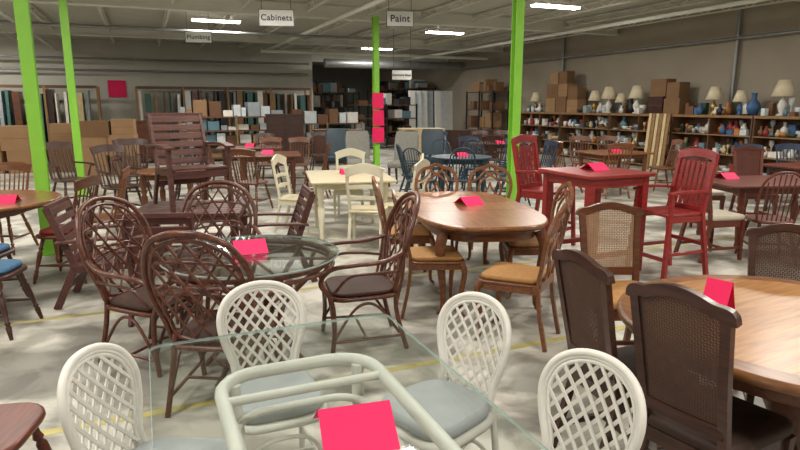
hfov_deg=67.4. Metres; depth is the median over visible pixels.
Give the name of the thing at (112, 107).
wall
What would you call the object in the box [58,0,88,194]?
steel column
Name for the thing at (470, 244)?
dining chair
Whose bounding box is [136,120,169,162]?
cabinet
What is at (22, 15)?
steel column
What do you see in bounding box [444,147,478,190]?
chair
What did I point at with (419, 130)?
table
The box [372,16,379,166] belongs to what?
steel column
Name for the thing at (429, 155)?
chair
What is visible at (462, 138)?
spindle chair
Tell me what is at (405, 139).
upholstered chair
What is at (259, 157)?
dining table
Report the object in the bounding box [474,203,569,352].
dining chair
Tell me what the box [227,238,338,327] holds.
glass table
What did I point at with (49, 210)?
armchair
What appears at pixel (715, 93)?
table lamp
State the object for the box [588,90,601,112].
table lamp
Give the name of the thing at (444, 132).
spindle chair
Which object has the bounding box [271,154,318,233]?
dining chair
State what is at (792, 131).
ornaments
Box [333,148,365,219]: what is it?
dining chair
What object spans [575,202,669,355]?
cane chair
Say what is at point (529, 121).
vases
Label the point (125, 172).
spindle chair
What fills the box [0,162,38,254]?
spindle chair
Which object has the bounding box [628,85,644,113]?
table lamp
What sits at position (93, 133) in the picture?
cardboard boxes
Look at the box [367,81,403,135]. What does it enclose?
storage rack
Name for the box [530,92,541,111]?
table lamp
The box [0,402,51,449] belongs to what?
chair
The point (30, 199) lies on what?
table
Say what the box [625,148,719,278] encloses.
bar chair
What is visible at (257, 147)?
dining table
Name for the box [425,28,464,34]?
fluorescent light fixture
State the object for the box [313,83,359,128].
storage rack
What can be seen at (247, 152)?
spindle chair
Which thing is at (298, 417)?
rattan chair
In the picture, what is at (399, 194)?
dining chair
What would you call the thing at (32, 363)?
floor
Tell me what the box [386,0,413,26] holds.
hanging sign
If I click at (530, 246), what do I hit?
dining chair
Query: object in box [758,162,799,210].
dining table
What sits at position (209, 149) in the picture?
spindle chair
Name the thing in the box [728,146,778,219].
cane chair
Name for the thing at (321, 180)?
dining table
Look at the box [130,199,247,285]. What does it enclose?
patio table
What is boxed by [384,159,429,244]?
dining chair
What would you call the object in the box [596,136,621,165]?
spindle chair
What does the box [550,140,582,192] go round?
spindle chair
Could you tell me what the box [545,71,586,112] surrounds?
cardboard boxes
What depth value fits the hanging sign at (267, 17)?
12.96 m
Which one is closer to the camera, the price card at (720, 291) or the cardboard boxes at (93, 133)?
the price card at (720, 291)
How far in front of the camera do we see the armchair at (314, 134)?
15.01 m
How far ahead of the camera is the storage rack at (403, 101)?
23.64 m
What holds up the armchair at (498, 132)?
on the floor
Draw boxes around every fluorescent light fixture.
[191,17,240,23]
[361,47,392,49]
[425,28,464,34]
[529,0,581,9]
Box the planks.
[644,113,670,170]
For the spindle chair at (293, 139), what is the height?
1.004 m
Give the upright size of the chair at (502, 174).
0.997 m
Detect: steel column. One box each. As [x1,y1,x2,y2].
[13,0,54,255]
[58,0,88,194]
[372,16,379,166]
[506,0,524,200]
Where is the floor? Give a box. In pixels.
[0,133,799,449]
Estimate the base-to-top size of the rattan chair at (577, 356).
0.856 m
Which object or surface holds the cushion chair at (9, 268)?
on the floor
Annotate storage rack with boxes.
[0,84,102,141]
[135,86,312,149]
[313,81,343,128]
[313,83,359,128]
[347,93,417,147]
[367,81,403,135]
[392,80,435,134]
[465,79,508,139]
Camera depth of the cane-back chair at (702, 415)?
2.13 m
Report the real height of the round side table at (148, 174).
0.750 m
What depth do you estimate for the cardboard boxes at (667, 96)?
15.52 m
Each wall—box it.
[0,36,313,140]
[312,65,369,127]
[370,0,799,141]
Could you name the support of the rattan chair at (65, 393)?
on the floor
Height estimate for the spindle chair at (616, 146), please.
1.004 m
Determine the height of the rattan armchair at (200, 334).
1.065 m
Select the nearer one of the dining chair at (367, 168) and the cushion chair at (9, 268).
the cushion chair at (9, 268)
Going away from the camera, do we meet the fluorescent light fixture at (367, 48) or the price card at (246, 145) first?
the price card at (246, 145)
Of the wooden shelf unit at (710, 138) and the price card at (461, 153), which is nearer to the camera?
the price card at (461, 153)
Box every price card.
[0,194,20,203]
[232,238,268,254]
[245,144,255,146]
[262,150,272,153]
[313,400,400,449]
[454,152,467,156]
[454,196,484,205]
[580,162,609,170]
[703,277,734,308]
[715,172,739,178]
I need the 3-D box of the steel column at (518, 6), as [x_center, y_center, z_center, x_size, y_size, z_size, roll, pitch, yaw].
[1.710,-1.964,8.887,0.220,3.670,0.220,-5,12,-23]
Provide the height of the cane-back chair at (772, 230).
1.011 m
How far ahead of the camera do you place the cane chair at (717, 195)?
8.20 m
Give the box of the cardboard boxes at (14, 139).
[0,123,74,173]
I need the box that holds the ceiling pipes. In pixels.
[0,0,799,114]
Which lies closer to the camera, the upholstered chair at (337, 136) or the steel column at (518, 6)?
the steel column at (518, 6)
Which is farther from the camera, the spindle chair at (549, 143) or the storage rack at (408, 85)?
the storage rack at (408, 85)
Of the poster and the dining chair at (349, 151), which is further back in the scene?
the poster
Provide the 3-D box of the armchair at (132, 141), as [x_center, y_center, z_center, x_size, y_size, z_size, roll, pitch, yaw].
[-4.609,-0.937,10.363,0.632,1.084,0.593,-2,12,-11]
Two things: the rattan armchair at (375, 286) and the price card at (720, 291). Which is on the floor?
the rattan armchair at (375, 286)
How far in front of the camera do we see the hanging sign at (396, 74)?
18.63 m
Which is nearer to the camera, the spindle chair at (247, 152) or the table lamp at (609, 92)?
the spindle chair at (247, 152)
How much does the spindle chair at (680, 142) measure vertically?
1.004 m
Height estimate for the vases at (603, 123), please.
1.647 m
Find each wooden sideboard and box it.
[312,129,363,163]
[445,129,497,157]
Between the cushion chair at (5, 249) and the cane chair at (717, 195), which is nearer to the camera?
the cushion chair at (5, 249)
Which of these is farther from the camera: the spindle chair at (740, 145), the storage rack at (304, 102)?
the storage rack at (304, 102)
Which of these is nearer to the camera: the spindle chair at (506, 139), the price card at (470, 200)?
the price card at (470, 200)
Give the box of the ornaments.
[757,98,799,174]
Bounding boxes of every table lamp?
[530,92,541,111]
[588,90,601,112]
[601,87,616,112]
[615,93,626,112]
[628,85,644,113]
[705,87,723,114]
[732,90,748,114]
[771,80,795,115]
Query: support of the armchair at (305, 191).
on the floor
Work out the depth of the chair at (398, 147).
10.45 m
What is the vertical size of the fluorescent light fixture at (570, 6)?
0.202 m
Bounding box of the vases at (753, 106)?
[671,93,760,173]
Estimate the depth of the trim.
26.13 m
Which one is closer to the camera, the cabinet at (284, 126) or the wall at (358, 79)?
the cabinet at (284, 126)
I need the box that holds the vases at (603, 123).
[563,103,607,155]
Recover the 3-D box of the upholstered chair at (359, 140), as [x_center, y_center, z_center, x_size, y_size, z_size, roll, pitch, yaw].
[-0.864,-1.427,12.735,0.533,1.115,0.679,-2,12,-11]
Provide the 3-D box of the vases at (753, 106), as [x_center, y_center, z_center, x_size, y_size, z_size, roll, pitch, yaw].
[7.614,-2.240,14.532,0.492,1.844,2.173,-5,12,-23]
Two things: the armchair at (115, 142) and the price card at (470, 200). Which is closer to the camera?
the price card at (470, 200)
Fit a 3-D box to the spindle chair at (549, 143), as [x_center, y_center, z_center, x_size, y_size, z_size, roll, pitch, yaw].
[2.641,-1.087,11.320,0.549,1.004,0.478,-4,12,-18]
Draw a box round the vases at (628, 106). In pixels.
[611,98,669,165]
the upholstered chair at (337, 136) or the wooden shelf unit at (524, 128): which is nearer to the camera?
the upholstered chair at (337, 136)
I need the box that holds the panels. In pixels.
[408,91,452,143]
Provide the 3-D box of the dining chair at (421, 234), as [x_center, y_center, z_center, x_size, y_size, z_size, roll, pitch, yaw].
[0.018,0.033,5.731,0.572,1.014,0.507,-2,11,-8]
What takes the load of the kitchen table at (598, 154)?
on the floor
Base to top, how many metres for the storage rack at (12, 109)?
2.320 m
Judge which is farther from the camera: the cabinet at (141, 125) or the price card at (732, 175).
the cabinet at (141, 125)
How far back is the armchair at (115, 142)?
11.97 m
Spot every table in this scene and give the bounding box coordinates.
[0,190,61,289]
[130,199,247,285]
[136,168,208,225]
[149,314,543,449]
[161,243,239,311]
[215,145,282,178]
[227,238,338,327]
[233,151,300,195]
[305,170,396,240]
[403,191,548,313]
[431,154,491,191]
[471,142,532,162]
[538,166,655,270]
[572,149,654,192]
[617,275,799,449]
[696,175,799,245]
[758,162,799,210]
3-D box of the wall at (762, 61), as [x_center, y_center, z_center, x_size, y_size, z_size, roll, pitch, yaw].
[6.037,-4.251,19.489,0.204,4.000,40.000,-5,12,-23]
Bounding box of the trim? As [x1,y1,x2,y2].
[312,48,447,61]
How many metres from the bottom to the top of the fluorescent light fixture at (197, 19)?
0.202 m
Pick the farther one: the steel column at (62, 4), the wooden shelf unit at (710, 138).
the wooden shelf unit at (710, 138)
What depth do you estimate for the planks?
15.47 m
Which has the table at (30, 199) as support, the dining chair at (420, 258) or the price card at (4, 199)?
the price card at (4, 199)
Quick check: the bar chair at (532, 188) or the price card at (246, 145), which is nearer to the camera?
the bar chair at (532, 188)
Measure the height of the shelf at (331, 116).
1.528 m
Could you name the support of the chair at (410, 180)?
on the floor
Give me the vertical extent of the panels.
2.240 m
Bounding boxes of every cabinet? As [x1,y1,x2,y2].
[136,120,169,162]
[265,114,304,165]
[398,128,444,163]
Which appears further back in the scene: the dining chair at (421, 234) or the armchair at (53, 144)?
the armchair at (53, 144)
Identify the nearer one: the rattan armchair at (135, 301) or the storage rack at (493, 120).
the rattan armchair at (135, 301)
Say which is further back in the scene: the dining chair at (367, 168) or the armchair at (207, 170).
the dining chair at (367, 168)
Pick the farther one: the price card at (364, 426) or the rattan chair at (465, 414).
the rattan chair at (465, 414)
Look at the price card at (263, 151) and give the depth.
11.29 m
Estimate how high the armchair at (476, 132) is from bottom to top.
1.004 m
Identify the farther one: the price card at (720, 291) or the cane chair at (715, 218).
the cane chair at (715, 218)
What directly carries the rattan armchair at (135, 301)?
on the floor
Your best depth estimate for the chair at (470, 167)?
11.86 m
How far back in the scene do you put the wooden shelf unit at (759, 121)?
13.24 m
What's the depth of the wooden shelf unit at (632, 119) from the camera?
16.84 m
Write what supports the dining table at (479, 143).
on the floor
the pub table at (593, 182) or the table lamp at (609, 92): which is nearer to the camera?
the pub table at (593, 182)
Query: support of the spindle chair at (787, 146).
on the floor
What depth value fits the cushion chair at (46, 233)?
5.63 m
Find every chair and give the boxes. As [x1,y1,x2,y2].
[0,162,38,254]
[0,243,27,313]
[0,259,43,340]
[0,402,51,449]
[33,175,107,283]
[57,343,226,449]
[81,166,129,259]
[201,140,235,190]
[216,280,328,449]
[230,149,273,212]
[257,137,282,186]
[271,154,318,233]
[286,137,310,186]
[302,142,331,198]
[323,128,346,169]
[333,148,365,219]
[343,163,387,250]
[345,131,373,164]
[372,176,434,283]
[382,291,511,449]
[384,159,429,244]
[387,131,418,187]
[387,153,423,224]
[392,189,467,318]
[396,144,427,191]
[402,148,439,191]
[415,163,458,250]
[421,129,443,172]
[426,139,452,191]
[432,131,447,165]
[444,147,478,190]
[457,136,478,184]
[461,139,488,190]
[466,163,512,261]
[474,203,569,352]
[494,148,530,205]
[496,143,529,200]
[499,181,573,298]
[500,138,525,184]
[511,134,575,245]
[525,140,558,185]
[538,348,646,449]
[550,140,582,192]
[552,249,697,449]
[568,136,592,166]
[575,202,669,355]
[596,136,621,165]
[603,143,634,198]
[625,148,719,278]
[626,282,796,449]
[648,139,683,191]
[673,161,745,262]
[678,146,725,227]
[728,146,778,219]
[733,223,799,403]
[734,171,799,265]
[735,144,772,205]
[774,143,799,202]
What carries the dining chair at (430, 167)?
on the floor
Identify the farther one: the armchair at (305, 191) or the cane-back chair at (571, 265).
the armchair at (305, 191)
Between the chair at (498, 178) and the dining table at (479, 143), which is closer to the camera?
the chair at (498, 178)
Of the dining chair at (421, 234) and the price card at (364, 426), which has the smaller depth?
the price card at (364, 426)
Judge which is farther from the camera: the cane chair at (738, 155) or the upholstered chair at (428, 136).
the upholstered chair at (428, 136)
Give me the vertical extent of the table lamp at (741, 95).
0.561 m
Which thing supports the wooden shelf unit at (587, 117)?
on the floor
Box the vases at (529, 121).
[524,104,558,152]
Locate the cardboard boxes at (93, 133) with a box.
[79,119,139,175]
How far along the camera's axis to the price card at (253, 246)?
3.73 m
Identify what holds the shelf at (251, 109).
on the floor
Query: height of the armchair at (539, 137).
1.004 m
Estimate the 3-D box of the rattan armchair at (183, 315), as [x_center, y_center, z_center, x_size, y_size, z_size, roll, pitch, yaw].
[-1.389,0.229,4.579,0.692,1.065,0.743,-2,12,-11]
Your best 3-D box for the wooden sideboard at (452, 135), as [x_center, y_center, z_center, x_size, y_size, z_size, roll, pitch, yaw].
[2.202,-2.471,18.463,1.560,0.910,0.572,-2,12,-11]
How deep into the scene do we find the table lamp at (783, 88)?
12.73 m
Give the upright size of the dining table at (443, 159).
0.750 m
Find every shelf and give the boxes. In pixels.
[177,100,282,160]
[289,109,362,153]
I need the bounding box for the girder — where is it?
[0,0,799,51]
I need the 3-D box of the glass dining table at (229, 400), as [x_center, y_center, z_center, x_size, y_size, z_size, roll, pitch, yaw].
[-0.202,0.933,1.820,0.960,0.767,1.550,-5,12,-23]
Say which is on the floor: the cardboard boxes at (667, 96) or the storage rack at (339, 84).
the storage rack at (339, 84)
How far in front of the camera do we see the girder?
16.06 m
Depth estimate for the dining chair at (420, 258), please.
4.68 m
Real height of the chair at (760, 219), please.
0.997 m
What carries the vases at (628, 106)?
on the wooden shelf unit at (632, 119)
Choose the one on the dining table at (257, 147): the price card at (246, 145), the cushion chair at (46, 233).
the price card at (246, 145)
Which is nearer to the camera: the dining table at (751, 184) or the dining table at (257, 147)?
the dining table at (751, 184)
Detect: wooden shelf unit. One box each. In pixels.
[520,112,560,155]
[559,112,609,159]
[607,113,671,165]
[668,114,759,173]
[749,116,799,174]
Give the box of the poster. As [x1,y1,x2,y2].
[107,80,126,96]
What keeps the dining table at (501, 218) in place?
on the floor
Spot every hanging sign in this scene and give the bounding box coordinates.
[185,12,211,42]
[258,0,293,26]
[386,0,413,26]
[392,27,411,79]
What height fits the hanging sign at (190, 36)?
0.866 m
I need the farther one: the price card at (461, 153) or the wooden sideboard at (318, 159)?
the wooden sideboard at (318, 159)
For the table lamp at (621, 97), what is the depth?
17.10 m
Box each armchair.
[42,196,151,309]
[45,141,96,211]
[75,195,221,377]
[89,144,144,212]
[109,138,152,198]
[111,138,151,190]
[116,212,218,326]
[140,230,292,417]
[145,113,234,212]
[163,180,262,327]
[175,141,207,200]
[179,139,210,178]
[239,184,317,281]
[254,133,274,176]
[307,132,326,169]
[309,191,420,352]
[471,130,490,169]
[481,135,504,172]
[493,130,507,164]
[523,135,542,176]
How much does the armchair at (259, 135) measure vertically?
1.004 m
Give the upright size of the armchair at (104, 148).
1.084 m
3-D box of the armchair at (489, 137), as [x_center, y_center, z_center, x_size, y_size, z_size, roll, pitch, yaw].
[2.092,-1.527,13.521,0.585,1.004,0.549,2,12,11]
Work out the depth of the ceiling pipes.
19.21 m
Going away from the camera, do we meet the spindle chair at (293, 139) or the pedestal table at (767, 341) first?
the pedestal table at (767, 341)
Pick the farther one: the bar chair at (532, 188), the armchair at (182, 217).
the bar chair at (532, 188)
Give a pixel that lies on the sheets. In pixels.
(377, 98)
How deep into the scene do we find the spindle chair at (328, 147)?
10.77 m
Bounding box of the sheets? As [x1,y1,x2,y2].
[372,93,383,142]
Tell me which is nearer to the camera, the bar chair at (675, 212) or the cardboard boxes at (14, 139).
the bar chair at (675, 212)
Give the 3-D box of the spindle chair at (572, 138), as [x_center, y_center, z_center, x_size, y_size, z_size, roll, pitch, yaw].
[3.900,-1.407,12.918,0.478,1.004,0.549,0,11,0]
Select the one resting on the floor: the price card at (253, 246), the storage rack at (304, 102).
the storage rack at (304, 102)
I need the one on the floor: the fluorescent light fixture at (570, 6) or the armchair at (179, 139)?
the armchair at (179, 139)
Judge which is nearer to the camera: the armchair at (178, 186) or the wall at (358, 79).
the armchair at (178, 186)
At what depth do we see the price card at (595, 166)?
6.11 m
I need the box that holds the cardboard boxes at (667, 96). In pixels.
[647,79,690,113]
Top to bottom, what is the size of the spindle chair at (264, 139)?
1.004 m

